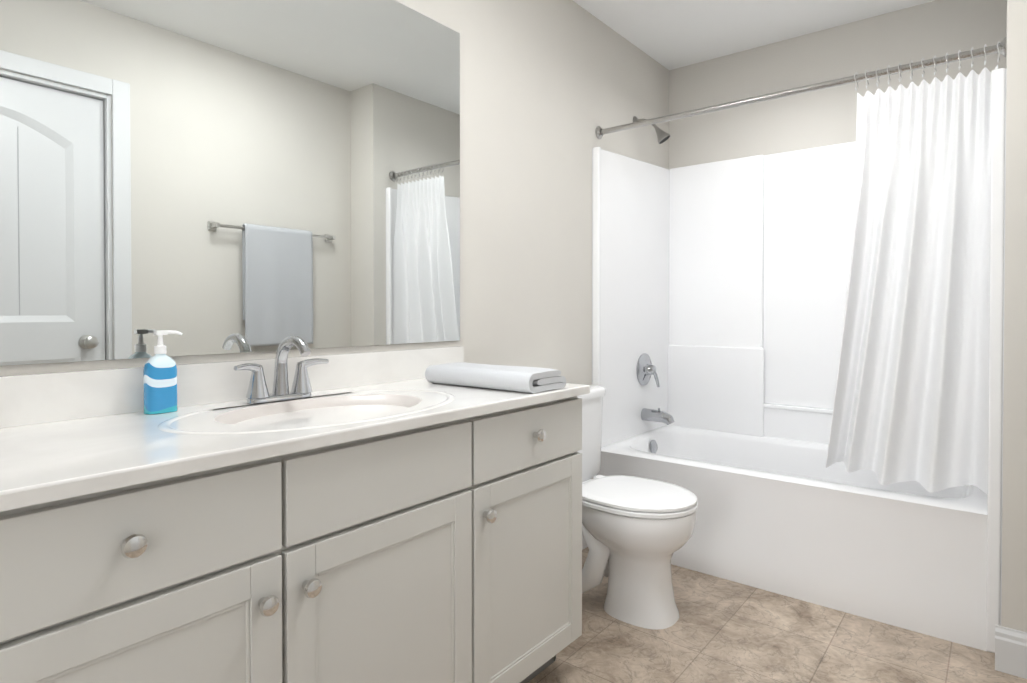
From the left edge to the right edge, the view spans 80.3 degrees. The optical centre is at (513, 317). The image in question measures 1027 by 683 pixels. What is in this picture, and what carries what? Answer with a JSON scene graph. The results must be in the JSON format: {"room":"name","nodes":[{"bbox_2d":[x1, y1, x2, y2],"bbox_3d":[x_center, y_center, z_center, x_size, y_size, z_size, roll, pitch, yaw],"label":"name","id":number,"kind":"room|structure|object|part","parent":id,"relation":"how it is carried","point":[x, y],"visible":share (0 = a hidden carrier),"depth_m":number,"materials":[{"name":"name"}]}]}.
{"room":"bathroom","nodes":[
{"label":"bathroom","id":0,"kind":"room"},
{"bbox_2d":[0,0,1026,631],"bbox_3d":[0.409,-0.155,1.206,2.263,2.420,4.268,1,1,39],"label":"wall","id":1,"kind":"structure","parent":0,"point":[548,88],"depth_m":2.53,"materials":[{"name":"paint"}]},
{"bbox_2d":[0,0,459,365],"bbox_3d":[-0.788,-0.445,1.347,0.009,1.064,1.926,1,1,39],"label":"mirror","id":2,"kind":"object","parent":1,"relation":"attached to","point":[204,177],"visible":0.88,"depth_m":1.46,"materials":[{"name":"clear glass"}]},
{"bbox_2d":[0,346,463,421],"bbox_3d":[-0.784,0.155,1.352,0.020,0.095,1.930,1,1,39],"label":"backsplash","id":3,"kind":"structure","parent":1,"relation":"attached to","point":[28,395],"depth_m":1.39,"materials":[{"name":"white stone"}]},
{"bbox_2d":[582,534,587,549],"bbox_3d":[0.092,0.975,2.461,0.014,0.130,0.873,1,1,39],"label":"baseboard","id":4,"kind":"structure","parent":1,"relation":"attached to","point":[584,545],"depth_m":2.73,"materials":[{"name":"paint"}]},
{"bbox_2d":[592,68,1006,625],"bbox_3d":[0.940,0.136,2.342,1.475,1.811,0.014,1,1,39],"label":"trim","id":5,"kind":"structure","parent":1,"relation":"attached to","point":[1003,327],"depth_m":1.88,"materials":[{"name":"paint"}]},
{"bbox_2d":[595,37,1005,138],"bbox_3d":[0.971,-0.855,2.369,1.473,0.060,0.060,1,1,39],"label":"curtain rod","id":6,"kind":"object","parent":1,"relation":"attached to","point":[601,132],"visible":0.96,"depth_m":2.25,"materials":[{"name":"silver metal"}]},
{"bbox_2d":[825,41,999,493],"bbox_3d":[1.353,-0.145,2.111,0.516,1.456,0.138,1,1,45],"label":"shower curtain","id":7,"kind":"object","parent":6,"relation":"hanging from","point":[911,397],"visible":0.92,"depth_m":2.08,"materials":[{"name":"white fabric"}]},
{"bbox_2d":[573,0,934,69],"bbox_3d":[0.264,-1.417,1.307,1.893,0.100,4.268,1,1,39],"label":"ceiling","id":8,"kind":"structure","parent":0,"point":[671,34],"depth_m":2.83,"materials":[{"name":"paint"}]},
{"bbox_2d":[528,547,1026,682],"bbox_3d":[0.264,1.103,1.337,1.893,0.100,4.268,1,1,39],"label":"floor","id":9,"kind":"structure","parent":0,"point":[721,630],"depth_m":1.93,"materials":[{"name":"tile"}]},
{"bbox_2d":[0,374,589,682],"bbox_3d":[-0.581,0.629,1.197,0.538,0.851,1.932,1,1,39],"label":"bathroom vanity","id":10,"kind":"object","parent":9,"relation":"on","point":[394,516],"depth_m":1.11,"materials":[{"name":"paint"}]},
{"bbox_2d":[143,330,182,413],"bbox_3d":[-0.753,0.114,1.310,0.042,0.175,0.074,1,1,39],"label":"soap dispenser","id":11,"kind":"object","parent":10,"relation":"on","point":[160,382],"visible":1,"depth_m":1.29,"materials":[{"name":"plastic"}]},
{"bbox_2d":[234,336,328,402],"bbox_3d":[-0.536,0.121,1.464,0.148,0.157,0.247,1,1,39],"label":"faucet","id":12,"kind":"object","parent":10,"relation":"on","point":[257,391],"visible":1,"depth_m":1.48,"materials":[{"name":"silver metal"}]},
{"bbox_2d":[425,362,565,392],"bbox_3d":[-0.057,0.169,1.768,0.387,0.056,0.187,1,1,39],"label":"folded towel","id":13,"kind":"object","parent":10,"relation":"on","point":[522,379],"visible":1,"depth_m":1.68,"materials":[{"name":"grey fabric"}]},
{"bbox_2d":[577,384,697,629],"bbox_3d":[0.347,0.663,2.247,0.663,0.758,0.462,1,1,39],"label":"toilet","id":14,"kind":"object","parent":9,"relation":"on","point":[637,532],"visible":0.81,"depth_m":2.08,"materials":[{"name":"ceramic"}]},
{"bbox_3d":[0.440,0.633,2.172,0.425,0.038,0.360,1,1,39],"label":"seat","id":15,"kind":"part","parent":14,"relation":"part of","materials":[{"name":"plastic"}]},
{"bbox_2d":[593,68,1004,652],"bbox_3d":[1.191,0.006,2.656,1.471,2.062,0.823,1,1,39],"label":"bathtub","id":16,"kind":"object","parent":9,"relation":"on","point":[719,293],"visible":0.81,"depth_m":2.91,"materials":[{"name":"plastic"}]},
{"bbox_3d":[0.736,0.434,3.095,0.167,0.499,0.182,1,1,39],"label":"handle","id":17,"kind":"part","parent":16,"relation":"part of","materials":[{"name":"silver metal"}]}
]}

